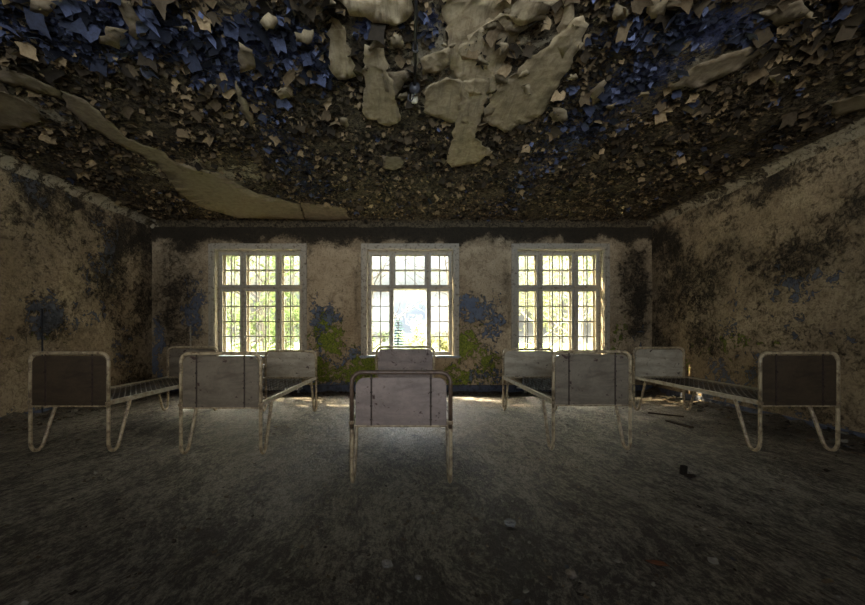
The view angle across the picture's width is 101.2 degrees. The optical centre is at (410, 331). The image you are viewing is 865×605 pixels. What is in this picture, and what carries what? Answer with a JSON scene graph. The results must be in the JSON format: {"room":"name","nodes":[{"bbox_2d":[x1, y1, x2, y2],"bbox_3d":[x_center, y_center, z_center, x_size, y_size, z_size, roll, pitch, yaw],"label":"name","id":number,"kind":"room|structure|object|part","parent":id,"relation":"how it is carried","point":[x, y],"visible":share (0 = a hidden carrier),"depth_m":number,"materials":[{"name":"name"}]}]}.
{"room":"hospital room","nodes":[
{"label":"hospital room","id":0,"kind":"room"},
{"bbox_2d":[0,168,151,416],"bbox_3d":[-5.644,-0.542,2.680,0.312,4.235,9.760,0,0,0],"label":"wall","id":1,"kind":"structure","parent":0,"point":[87,265],"depth_m":5.67,"materials":[{"name":"paint"}]},
{"bbox_2d":[41,309,42,412],"bbox_3d":[-5.480,0.440,5.277,0.018,1.570,0.018,0,0,23],"label":"conduit","id":2,"kind":"object","parent":1,"relation":"attached to","point":[41,309],"visible":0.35,"depth_m":5.27,"materials":[{"name":"black metal"}]},
{"bbox_2d":[0,386,150,418],"bbox_3d":[-5.495,1.210,2.820,0.030,0.130,9.440,0,0,0],"label":"baseboard","id":3,"kind":"structure","parent":1,"relation":"attached to","point":[49,408],"depth_m":5.26,"materials":[{"name":"brown wood"}]},
{"bbox_2d":[152,226,651,384],"bbox_3d":[-0.190,-0.542,7.747,11.220,4.235,0.426,0,0,0],"label":"wall","id":4,"kind":"structure","parent":0,"point":[179,254],"depth_m":7.54,"materials":[{"name":"paint"}]},
{"bbox_2d":[208,243,306,357],"bbox_3d":[-3.250,-0.655,7.685,2.120,2.440,0.470,0,0,0],"label":"window","id":5,"kind":"structure","parent":4,"relation":"in","point":[218,288],"depth_m":7.68,"materials":[{"name":"white paint"}]},
{"bbox_3d":[-3.893,-0.233,7.699,0.464,1.395,0.035,0,0,0],"label":"sash","id":6,"kind":"part","parent":5,"relation":"part of","materials":[{"name":"clear glass"}]},
{"bbox_3d":[-3.893,-1.345,7.699,0.464,0.730,0.035,0,0,0],"label":"sash","id":7,"kind":"part","parent":5,"relation":"part of","materials":[{"name":"clear glass"}]},
{"bbox_3d":[-3.893,-0.228,7.859,0.464,1.385,0.035,0,0,0],"label":"sash","id":8,"kind":"part","parent":5,"relation":"part of","materials":[{"name":"clear glass"}]},
{"bbox_3d":[-3.893,-1.350,7.859,0.464,0.720,0.035,0,0,0],"label":"sash","id":9,"kind":"part","parent":5,"relation":"part of","materials":[{"name":"clear glass"}]},
{"bbox_3d":[-3.250,0.520,7.575,2.120,0.040,0.250,0,0,0],"label":"sill","id":10,"kind":"part","parent":5,"relation":"part of","materials":[{"name":"white paint"}]},
{"bbox_3d":[-3.250,-0.623,7.860,1.820,2.245,0.060,0,0,0],"label":"frame","id":11,"kind":"part","parent":5,"relation":"part of","materials":[{"name":"white paint"}]},
{"bbox_3d":[-3.250,-0.233,7.699,0.710,1.395,0.035,0,0,0],"label":"sash","id":12,"kind":"part","parent":5,"relation":"part of","materials":[{"name":"clear glass"}]},
{"bbox_3d":[-3.250,-1.345,7.699,0.710,0.730,0.035,0,0,0],"label":"sash","id":13,"kind":"part","parent":5,"relation":"part of","materials":[{"name":"clear glass"}]},
{"bbox_3d":[-3.250,-0.228,7.859,0.710,1.385,0.035,0,0,0],"label":"sash","id":14,"kind":"part","parent":5,"relation":"part of","materials":[{"name":"clear glass"}]},
{"bbox_3d":[-3.250,-1.350,7.859,0.710,0.720,0.035,0,0,0],"label":"sash","id":15,"kind":"part","parent":5,"relation":"part of","materials":[{"name":"clear glass"}]},
{"bbox_3d":[-2.607,-0.233,7.699,0.464,1.395,0.035,0,0,0],"label":"sash","id":16,"kind":"part","parent":5,"relation":"part of","materials":[{"name":"glass"}]},
{"bbox_3d":[-2.607,-1.345,7.699,0.464,0.730,0.035,0,0,0],"label":"sash","id":17,"kind":"part","parent":5,"relation":"part of","materials":[{"name":"clear glass"}]},
{"bbox_3d":[-2.607,-0.228,7.859,0.464,1.385,0.035,0,0,0],"label":"sash","id":18,"kind":"part","parent":5,"relation":"part of","materials":[{"name":"clear glass"}]},
{"bbox_3d":[-2.607,-1.350,7.859,0.464,0.720,0.035,0,0,0],"label":"sash","id":19,"kind":"part","parent":5,"relation":"part of","materials":[{"name":"clear glass"}]},
{"bbox_2d":[152,385,652,391],"bbox_3d":[-0.190,1.200,7.532,10.620,0.150,0.035,0,0,0],"label":"baseboard","id":20,"kind":"structure","parent":4,"relation":"attached to","point":[306,388],"depth_m":7.51,"materials":[{"name":"black wood"}]},
{"bbox_2d":[360,243,460,358],"bbox_3d":[-0.020,-0.655,7.685,2.120,2.440,0.470,0,0,0],"label":"window","id":21,"kind":"structure","parent":4,"relation":"in","point":[368,250],"depth_m":7.66,"materials":[{"name":"white paint"}]},
{"bbox_3d":[-0.663,-0.233,7.699,0.464,1.395,0.035,0,0,0],"label":"sash","id":22,"kind":"part","parent":21,"relation":"part of","materials":[{"name":"glass"}]},
{"bbox_3d":[-0.663,-1.345,7.699,0.464,0.730,0.035,0,0,0],"label":"sash","id":23,"kind":"part","parent":21,"relation":"part of","materials":[{"name":"clear glass"}]},
{"bbox_3d":[-0.663,-0.228,7.859,0.464,1.385,0.035,0,0,0],"label":"sash","id":24,"kind":"part","parent":21,"relation":"part of","materials":[{"name":"clear glass"}]},
{"bbox_3d":[-0.663,-1.350,7.859,0.464,0.720,0.035,0,0,0],"label":"sash","id":25,"kind":"part","parent":21,"relation":"part of","materials":[{"name":"clear glass"}]},
{"bbox_3d":[-0.020,-1.345,7.699,0.710,0.730,0.035,0,0,0],"label":"sash","id":26,"kind":"part","parent":21,"relation":"part of","materials":[{"name":"clear glass"}]},
{"bbox_3d":[-0.020,-1.350,7.859,0.710,0.720,0.035,0,0,0],"label":"sash","id":27,"kind":"part","parent":21,"relation":"part of","materials":[{"name":"clear glass"}]},
{"bbox_3d":[-0.020,-0.623,7.860,1.820,2.245,0.060,0,0,0],"label":"frame","id":28,"kind":"part","parent":21,"relation":"part of","materials":[{"name":"white paint"}]},
{"bbox_3d":[-0.020,0.520,7.575,2.120,0.040,0.250,0,0,0],"label":"sill","id":29,"kind":"part","parent":21,"relation":"part of","materials":[{"name":"white paint"}]},
{"bbox_3d":[0.623,-0.233,7.699,0.464,1.395,0.035,0,0,0],"label":"sash","id":30,"kind":"part","parent":21,"relation":"part of","materials":[{"name":"glass"}]},
{"bbox_3d":[0.623,-1.345,7.699,0.464,0.730,0.035,0,0,0],"label":"sash","id":31,"kind":"part","parent":21,"relation":"part of","materials":[{"name":"clear glass"}]},
{"bbox_3d":[0.623,-1.350,7.859,0.464,0.720,0.035,0,0,0],"label":"sash","id":32,"kind":"part","parent":21,"relation":"part of","materials":[{"name":"clear glass"}]},
{"bbox_2d":[511,243,609,357],"bbox_3d":[3.170,-0.655,7.685,2.120,2.440,0.470,0,0,0],"label":"window","id":33,"kind":"structure","parent":4,"relation":"in","point":[600,252],"depth_m":7.68,"materials":[{"name":"white paint"}]},
{"bbox_3d":[2.527,-0.233,7.699,0.464,1.395,0.035,0,0,0],"label":"sash","id":34,"kind":"part","parent":33,"relation":"part of","materials":[{"name":"clear glass"}]},
{"bbox_3d":[2.527,-1.345,7.699,0.464,0.730,0.035,0,0,0],"label":"sash","id":35,"kind":"part","parent":33,"relation":"part of","materials":[{"name":"clear glass"}]},
{"bbox_3d":[2.527,-0.228,7.859,0.464,1.385,0.035,0,0,0],"label":"sash","id":36,"kind":"part","parent":33,"relation":"part of","materials":[{"name":"glass"}]},
{"bbox_3d":[2.527,-1.350,7.859,0.464,0.720,0.035,0,0,0],"label":"sash","id":37,"kind":"part","parent":33,"relation":"part of","materials":[{"name":"clear glass"}]},
{"bbox_3d":[3.170,-0.228,7.859,0.710,1.385,0.035,0,0,0],"label":"sash","id":38,"kind":"part","parent":33,"relation":"part of","materials":[{"name":"clear glass"}]},
{"bbox_3d":[3.170,-1.350,7.859,0.710,0.720,0.035,0,0,0],"label":"sash","id":39,"kind":"part","parent":33,"relation":"part of","materials":[{"name":"clear glass"}]},
{"bbox_3d":[3.170,-0.233,7.699,0.710,1.395,0.035,0,0,0],"label":"sash","id":40,"kind":"part","parent":33,"relation":"part of","materials":[{"name":"glass"}]},
{"bbox_3d":[3.170,-1.345,7.699,0.710,0.730,0.035,0,0,0],"label":"sash","id":41,"kind":"part","parent":33,"relation":"part of","materials":[{"name":"clear glass"}]},
{"bbox_3d":[3.170,-0.623,7.860,1.820,2.245,0.060,0,0,0],"label":"frame","id":42,"kind":"part","parent":33,"relation":"part of","materials":[{"name":"white paint"}]},
{"bbox_3d":[3.813,-0.228,7.859,0.464,1.385,0.035,0,0,0],"label":"sash","id":43,"kind":"part","parent":33,"relation":"part of","materials":[{"name":"clear glass"}]},
{"bbox_3d":[3.813,-1.350,7.859,0.464,0.720,0.035,0,0,0],"label":"sash","id":44,"kind":"part","parent":33,"relation":"part of","materials":[{"name":"clear glass"}]},
{"bbox_3d":[3.813,-0.233,7.699,0.464,1.395,0.035,0,0,0],"label":"sash","id":45,"kind":"part","parent":33,"relation":"part of","materials":[{"name":"clear glass"}]},
{"bbox_3d":[3.813,-1.345,7.699,0.464,0.730,0.035,0,0,0],"label":"sash","id":46,"kind":"part","parent":33,"relation":"part of","materials":[{"name":"clear glass"}]},
{"bbox_2d":[0,387,864,604],"bbox_3d":[-0.190,1.315,2.820,10.660,0.432,9.480,0,0,0],"label":"floor","id":47,"kind":"structure","parent":0,"point":[51,532],"depth_m":2.56,"materials":[{"name":"grey concrete"}]},
{"bbox_2d":[27,346,218,451],"bbox_3d":[-3.570,0.738,4.760,0.854,1.072,2.139,0,0,0],"label":"hospital bed","id":48,"kind":"object","parent":47,"relation":"on","point":[53,381],"visible":0.77,"depth_m":3.71,"materials":[{"name":"metal"}]},
{"bbox_3d":[-3.978,1.014,3.852,0.035,0.520,0.320,0,0,0],"label":"leg","id":49,"kind":"part","parent":48,"relation":"part of","materials":[{"name":"metal"}]},
{"bbox_3d":[-3.570,0.510,3.710,0.772,0.520,0.006,0,0,0],"label":"panel","id":50,"kind":"part","parent":48,"relation":"part of","materials":[{"name":"wood"}]},
{"bbox_3d":[-3.570,0.501,3.710,0.850,0.598,0.035,0,0,0],"label":"frame","id":51,"kind":"part","parent":48,"relation":"part of","materials":[{"name":"metal"}]},
{"bbox_3d":[-3.163,1.014,3.852,0.035,0.520,0.320,0,0,0],"label":"leg","id":52,"kind":"part","parent":48,"relation":"part of","materials":[{"name":"metal"}]},
{"bbox_3d":[-3.964,0.745,4.760,0.033,0.046,2.070,0,0,0],"label":"rail","id":53,"kind":"part","parent":48,"relation":"part of","materials":[{"name":"beige metal"}]},
{"bbox_3d":[-3.176,0.745,4.760,0.033,0.046,2.070,0,0,0],"label":"rail","id":54,"kind":"part","parent":48,"relation":"part of","materials":[{"name":"beige metal"}]},
{"bbox_3d":[-3.978,1.014,5.668,0.035,0.520,0.320,0,0,0],"label":"leg","id":55,"kind":"part","parent":48,"relation":"part of","materials":[{"name":"metal"}]},
{"bbox_3d":[-3.570,0.503,5.810,0.772,0.454,0.006,0,0,0],"label":"panel","id":56,"kind":"part","parent":48,"relation":"part of","materials":[{"name":"grey wood"}]},
{"bbox_3d":[-3.570,0.515,5.810,0.850,0.570,0.035,0,0,0],"label":"frame","id":57,"kind":"part","parent":48,"relation":"part of","materials":[{"name":"metal"}]},
{"bbox_2d":[178,350,317,454],"bbox_3d":[-1.945,0.738,4.690,0.854,1.072,2.159,0,0,0],"label":"hospital bed","id":58,"kind":"object","parent":47,"relation":"on","point":[205,382],"visible":1,"depth_m":3.63,"materials":[{"name":"metal"}]},
{"bbox_3d":[-2.353,1.014,3.772,0.035,0.520,0.320,0,0,0],"label":"leg","id":59,"kind":"part","parent":58,"relation":"part of","materials":[{"name":"metal"}]},
{"bbox_3d":[-1.945,0.501,3.630,0.850,0.598,0.035,0,0,0],"label":"frame","id":60,"kind":"part","parent":58,"relation":"part of","materials":[{"name":"metal"}]},
{"bbox_3d":[-1.945,0.510,3.630,0.772,0.520,0.006,0,0,0],"label":"panel","id":61,"kind":"part","parent":58,"relation":"part of","materials":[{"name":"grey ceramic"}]},
{"bbox_3d":[-2.353,1.014,5.608,0.035,0.520,0.320,0,0,0],"label":"leg","id":62,"kind":"part","parent":58,"relation":"part of","materials":[{"name":"metal"}]},
{"bbox_3d":[-1.538,1.014,3.772,0.035,0.520,0.320,0,0,0],"label":"leg","id":63,"kind":"part","parent":58,"relation":"part of","materials":[{"name":"metal"}]},
{"bbox_3d":[-1.945,0.747,5.700,0.815,0.007,0.030,0,0,0],"label":"cross rail","id":64,"kind":"part","parent":58,"relation":"part of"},
{"bbox_3d":[-1.551,0.745,4.690,0.033,0.046,2.090,0,0,0],"label":"rail","id":65,"kind":"part","parent":58,"relation":"part of","materials":[{"name":"beige metal"}]},
{"bbox_3d":[-1.945,0.533,5.750,0.772,0.394,0.006,0,0,0],"label":"panel","id":66,"kind":"part","parent":58,"relation":"part of","materials":[{"name":"wood"}]},
{"bbox_3d":[-1.945,0.545,5.750,0.850,0.510,0.035,0,0,0],"label":"frame","id":67,"kind":"part","parent":58,"relation":"part of","materials":[{"name":"metal"}]},
{"bbox_3d":[-1.538,1.014,5.608,0.035,0.520,0.320,0,0,0],"label":"leg","id":68,"kind":"part","parent":58,"relation":"part of","materials":[{"name":"metal"}]},
{"bbox_2d":[262,363,302,392],"bbox_3d":[-2.945,0.954,7.380,1.390,0.624,0.156,0,0,0],"label":"radiator","id":69,"kind":"object","parent":47,"relation":"on","point":[282,383],"visible":0.25,"depth_m":7.31,"materials":[{"name":"grey metal"}]},
{"bbox_2d":[381,559,392,567],"bbox_3d":[-0.131,1.262,1.934,0.064,0.042,0.051,0,0,0],"label":"lump","id":70,"kind":"object","parent":47,"relation":"on","point":[386,563],"visible":1,"depth_m":1.92,"materials":[{"name":"grey stone"}]},
{"bbox_2d":[349,346,452,483],"bbox_3d":[-0.082,0.735,3.990,0.854,1.079,2.159,0,0,0],"label":"hospital bed","id":71,"kind":"object","parent":47,"relation":"on","point":[403,391],"visible":1,"depth_m":2.93,"materials":[{"name":"metal"}]},
{"bbox_3d":[-0.489,1.014,3.072,0.035,0.520,0.320,0,0,0],"label":"leg","id":72,"kind":"part","parent":71,"relation":"part of","materials":[{"name":"metal"}]},
{"bbox_3d":[-0.082,0.574,2.930,0.748,0.392,0.006,0,0,0],"label":"panel","id":73,"kind":"part","parent":71,"relation":"part of","materials":[{"name":"metal"}]},
{"bbox_3d":[-0.082,0.557,2.930,0.850,0.485,0.035,0,0,0],"label":"frame","id":74,"kind":"part","parent":71,"relation":"part of","materials":[{"name":"metal"}]},
{"bbox_3d":[-0.082,0.485,5.050,0.772,0.490,0.006,0,0,0],"label":"panel","id":75,"kind":"part","parent":71,"relation":"part of","materials":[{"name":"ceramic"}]},
{"bbox_3d":[-0.082,0.497,5.050,0.850,0.605,0.035,0,0,0],"label":"frame","id":76,"kind":"part","parent":71,"relation":"part of","materials":[{"name":"metal"}]},
{"bbox_3d":[0.326,1.014,3.072,0.035,0.520,0.320,0,0,0],"label":"leg","id":77,"kind":"part","parent":71,"relation":"part of","materials":[{"name":"metal"}]},
{"bbox_2d":[0,389,864,604],"bbox_3d":[-0.190,1.199,4.331,10.617,0.171,6.304,0,0,0],"label":"debris","id":78,"kind":"object","parent":47,"relation":"on","point":[713,560],"visible":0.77,"depth_m":3.24,"materials":[{"name":"paint"}]},
{"bbox_2d":[504,518,515,527],"bbox_3d":[0.653,1.261,2.345,0.080,0.044,0.071,0,0,0],"label":"lump","id":79,"kind":"object","parent":47,"relation":"on","point":[509,522],"visible":1,"depth_m":2.33,"materials":[{"name":"grey stone"}]},
{"bbox_2d":[517,377,551,392],"bbox_3d":[2.955,0.949,7.380,1.514,0.624,0.156,0,0,0],"label":"radiator","id":80,"kind":"object","parent":47,"relation":"on","point":[542,382],"visible":0.18,"depth_m":7.31,"materials":[{"name":"grey metal"}]},
{"bbox_2d":[502,348,632,449],"bbox_3d":[1.915,0.732,4.780,0.854,1.084,2.079,0,0,0],"label":"hospital bed","id":81,"kind":"object","parent":47,"relation":"on","point":[577,379],"visible":1,"depth_m":3.76,"materials":[{"name":"metal"}]},
{"bbox_3d":[1.508,1.014,5.658,0.035,0.520,0.320,0,0,0],"label":"leg","id":82,"kind":"part","parent":81,"relation":"part of","materials":[{"name":"metal"}]},
{"bbox_3d":[1.521,0.745,4.780,0.033,0.046,2.010,0,0,0],"label":"rail","id":83,"kind":"part","parent":81,"relation":"part of","materials":[{"name":"beige metal"}]},
{"bbox_3d":[1.915,0.532,5.800,0.850,0.535,0.035,0,0,0],"label":"frame","id":84,"kind":"part","parent":81,"relation":"part of","materials":[{"name":"metal"}]},
{"bbox_3d":[1.915,0.520,5.800,0.772,0.420,0.006,0,0,0],"label":"panel","id":85,"kind":"part","parent":81,"relation":"part of","materials":[{"name":"wood"}]},
{"bbox_3d":[1.508,1.014,3.902,0.035,0.520,0.320,0,0,0],"label":"leg","id":86,"kind":"part","parent":81,"relation":"part of","materials":[{"name":"metal"}]},
{"bbox_3d":[1.915,0.504,3.760,0.772,0.532,0.006,0,0,0],"label":"panel","id":87,"kind":"part","parent":81,"relation":"part of","materials":[{"name":"grey wood"}]},
{"bbox_3d":[1.915,0.495,3.760,0.850,0.610,0.035,0,0,0],"label":"frame","id":88,"kind":"part","parent":81,"relation":"part of","materials":[{"name":"metal"}]},
{"bbox_3d":[2.322,1.014,3.902,0.035,0.520,0.320,0,0,0],"label":"leg","id":89,"kind":"part","parent":81,"relation":"part of","materials":[{"name":"metal"}]},
{"bbox_2d":[565,569,576,578],"bbox_3d":[0.834,1.259,1.849,0.054,0.048,0.048,0,0,0],"label":"lump","id":90,"kind":"object","parent":47,"relation":"on","point":[571,574],"visible":1,"depth_m":1.83,"materials":[{"name":"grey stone"}]},
{"bbox_2d":[645,560,668,565],"bbox_3d":[1.355,1.271,1.952,0.115,0.010,0.052,0,0,20],"label":"dry leaf","id":91,"kind":"object","parent":47,"relation":"on","point":[655,562],"visible":1,"depth_m":1.96,"materials":[{"name":"brown plant"}]},
{"bbox_2d":[648,412,683,416],"bbox_3d":[3.913,1.269,5.457,0.449,0.016,0.050,0,0,36],"label":"board","id":92,"kind":"object","parent":47,"relation":"on","point":[648,412],"visible":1,"depth_m":5.43,"materials":[{"name":"brown wood"}]},
{"bbox_2d":[665,420,693,427],"bbox_3d":[3.700,1.269,4.900,0.060,0.020,0.376,0,0,-10],"label":"board","id":93,"kind":"object","parent":47,"relation":"on","point":[669,421],"visible":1,"depth_m":4.88,"materials":[{"name":"brown wood"}]},
{"bbox_2d":[679,465,687,474],"bbox_3d":[2.449,1.240,3.191,0.067,0.091,0.040,0,0,-23],"label":"block","id":94,"kind":"object","parent":47,"relation":"on","point":[683,468],"visible":0.87,"depth_m":3.17,"materials":[{"name":"brown wood"}]},
{"bbox_2d":[684,473,695,477],"bbox_3d":[2.455,1.264,3.123,0.093,0.033,0.065,0,0,-20],"label":"clod","id":95,"kind":"object","parent":47,"relation":"on","point":[688,475],"visible":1,"depth_m":3.11,"materials":[{"name":"black soil"}]},
{"bbox_2d":[632,347,841,451],"bbox_3d":[4.065,0.737,4.770,0.854,1.074,2.139,0,0,0],"label":"hospital bed","id":96,"kind":"object","parent":47,"relation":"on","point":[810,382],"visible":1,"depth_m":3.72,"materials":[{"name":"metal"}]},
{"bbox_3d":[3.658,1.014,5.678,0.035,0.520,0.320,0,0,0],"label":"leg","id":97,"kind":"part","parent":96,"relation":"part of","materials":[{"name":"metal"}]},
{"bbox_3d":[4.065,0.508,5.820,0.772,0.444,0.006,0,0,0],"label":"panel","id":98,"kind":"part","parent":96,"relation":"part of","materials":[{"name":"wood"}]},
{"bbox_3d":[4.065,0.520,5.820,0.850,0.560,0.035,0,0,0],"label":"frame","id":99,"kind":"part","parent":96,"relation":"part of","materials":[{"name":"metal"}]},
{"bbox_3d":[4.473,1.014,5.678,0.035,0.520,0.320,0,0,0],"label":"leg","id":100,"kind":"part","parent":96,"relation":"part of","materials":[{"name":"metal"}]},
{"bbox_3d":[3.671,0.745,4.770,0.033,0.046,2.070,0,0,0],"label":"rail","id":101,"kind":"part","parent":96,"relation":"part of","materials":[{"name":"beige metal"}]},
{"bbox_3d":[4.459,0.745,4.770,0.033,0.046,2.070,0,0,0],"label":"rail","id":102,"kind":"part","parent":96,"relation":"part of","materials":[{"name":"beige metal"}]},
{"bbox_3d":[3.658,1.014,3.862,0.035,0.520,0.320,0,0,0],"label":"leg","id":103,"kind":"part","parent":96,"relation":"part of","materials":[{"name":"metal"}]},
{"bbox_3d":[4.065,0.509,3.720,0.772,0.522,0.006,0,0,0],"label":"panel","id":104,"kind":"part","parent":96,"relation":"part of","materials":[{"name":"wood"}]},
{"bbox_3d":[4.065,0.500,3.720,0.850,0.600,0.035,0,0,0],"label":"frame","id":105,"kind":"part","parent":96,"relation":"part of","materials":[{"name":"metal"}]},
{"bbox_3d":[4.473,1.014,3.862,0.035,0.520,0.320,0,0,0],"label":"leg","id":106,"kind":"part","parent":96,"relation":"part of","materials":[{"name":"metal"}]},
{"bbox_2d":[0,0,864,227],"bbox_3d":[-0.190,-2.391,2.820,10.660,0.438,9.480,0,0,0],"label":"ceiling","id":107,"kind":"structure","parent":0,"point":[817,143],"depth_m":4.29,"materials":[{"name":"paint"}]},
{"bbox_2d":[408,0,419,103],"bbox_3d":[0.026,-2.282,2.458,0.116,0.157,2.117,0,0,0],"label":"pendant light","id":108,"kind":"object","parent":107,"relation":"attached to","point":[414,86],"visible":1,"depth_m":3.02,"materials":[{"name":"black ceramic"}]},
{"bbox_2d":[411,94,417,103],"bbox_3d":[0.035,-2.296,3.480,0.068,0.109,0.068,0,0,45],"label":"socket","id":109,"kind":"object","parent":108,"relation":"attached to","point":[415,100],"depth_m":3.46,"materials":[{"name":"ceramic"}]},
{"bbox_2d":[0,0,864,223],"bbox_3d":[-0.210,-2.285,4.652,10.220,0.190,5.694,0,0,0],"label":"flakes","id":110,"kind":"object","parent":107,"relation":"attached to","point":[160,32],"visible":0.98,"depth_m":3.46,"materials":[{"name":"paint"}]},
{"bbox_2d":[0,0,864,220],"bbox_3d":[-0.290,-2.294,3.902,8.964,0.088,4.887,0,0,31],"label":"peeling paint","id":111,"kind":"object","parent":107,"relation":"attached to","point":[523,97],"visible":0.99,"depth_m":3.28,"materials":[{"name":"beige paint"}]},
{"bbox_2d":[652,135,864,432],"bbox_3d":[5.264,-0.542,2.680,0.313,4.235,9.760,0,0,0],"label":"wall","id":112,"kind":"structure","parent":0,"point":[776,262],"depth_m":4.98,"materials":[{"name":"paint"}]},
{"bbox_2d":[652,386,864,437],"bbox_3d":[5.115,1.210,2.820,0.030,0.130,9.440,0,0,0],"label":"baseboard","id":113,"kind":"structure","parent":112,"relation":"attached to","point":[671,393],"depth_m":5.43,"materials":[{"name":"brown wood"}]},
{"label":"outside","id":114,"kind":"structure","parent":0,"visible":0},
{"bbox_2d":[227,342,591,350],"bbox_3d":[0.000,2.159,39.130,120.000,0.461,61.740,0,0,0],"label":"ground","id":115,"kind":"structure","parent":114,"point":[555,346],"depth_m":54.75,"materials":[{"name":"green plant"}]},
{"bbox_2d":[227,274,298,350],"bbox_3d":[-4.210,-0.020,11.775,3.498,4.594,3.250,0,0,25],"label":"leafy tree","id":116,"kind":"object","parent":115,"relation":"on","point":[296,309],"visible":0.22,"depth_m":11.32,"materials":[{"name":"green plant"}]},
{"bbox_2d":[227,256,298,350],"bbox_3d":[-5.952,-1.406,13.565,5.210,7.369,4.890,0,0,0],"label":"leafy tree","id":117,"kind":"object","parent":115,"relation":"on","point":[228,257],"visible":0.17,"depth_m":13.24,"materials":[{"name":"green plant"}]},
{"bbox_2d":[227,256,298,349],"bbox_3d":[-6.833,-2.163,18.384,8.330,8.884,5.176,0,0,-37],"label":"leafy tree","id":118,"kind":"object","parent":115,"relation":"on","point":[262,324],"visible":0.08,"depth_m":17.82,"materials":[{"name":"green plant"}]},
{"bbox_2d":[372,308,397,350],"bbox_3d":[-1.388,0.731,11.874,2.181,3.090,3.627,0,0,-43],"label":"bushy shrub","id":119,"kind":"object","parent":115,"relation":"on","point":[385,325],"visible":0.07,"depth_m":12.14,"materials":[{"name":"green plant"}]},
{"bbox_2d":[386,316,410,348],"bbox_3d":[-0.422,0.850,12.502,1.735,2.850,1.815,0,0,0],"label":"fir tree","id":120,"kind":"object","parent":115,"relation":"on","point":[398,343],"visible":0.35,"depth_m":12.39,"materials":[{"name":"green plant"}]},
{"bbox_2d":[372,256,442,350],"bbox_3d":[-1.601,-2.258,15.257,6.480,9.075,6.358,0,0,0],"label":"bare tree","id":121,"kind":"object","parent":115,"relation":"on","point":[378,275],"visible":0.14,"depth_m":14.69,"materials":[{"name":"grey plant"}]},
{"bbox_2d":[395,315,447,350],"bbox_3d":[0.828,0.810,12.638,2.873,2.930,3.390,0,0,0],"label":"bushy shrub","id":122,"kind":"object","parent":115,"relation":"on","point":[419,333],"visible":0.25,"depth_m":13.13,"materials":[{"name":"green plant"}]},
{"bbox_2d":[396,256,447,335],"bbox_3d":[1.337,-2.277,18.872,5.477,9.108,5.547,0,0,23],"label":"leafy tree","id":123,"kind":"object","parent":115,"relation":"on","point":[419,273],"visible":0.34,"depth_m":19.01,"materials":[{"name":"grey plant"}]},
{"bbox_2d":[519,256,591,350],"bbox_3d":[6.660,-1.599,17.456,5.317,7.751,6.445,0,0,30],"label":"leafy tree","id":124,"kind":"object","parent":115,"relation":"on","point":[521,296],"visible":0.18,"depth_m":16.45,"materials":[{"name":"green plant"}]},
{"bbox_2d":[519,256,591,335],"bbox_3d":[4.811,-1.757,12.503,3.610,8.068,3.853,0,0,0],"label":"birch tree","id":125,"kind":"object","parent":115,"relation":"on","point":[520,265],"visible":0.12,"depth_m":11.96,"materials":[{"name":"green plant"}]},
{"bbox_2d":[519,256,591,349],"bbox_3d":[5.569,-1.852,12.275,2.734,8.256,3.825,0,0,-31],"label":"birch tree","id":126,"kind":"object","parent":115,"relation":"on","point":[590,273],"visible":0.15,"depth_m":12.52,"materials":[{"name":"green plant"}]},
{"bbox_2d":[520,256,591,349],"bbox_3d":[6.814,-1.667,14.253,3.865,7.892,3.649,0,0,-19],"label":"birch tree","id":127,"kind":"object","parent":115,"relation":"on","point":[580,294],"visible":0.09,"depth_m":14.51,"materials":[{"name":"green plant"}]}
]}

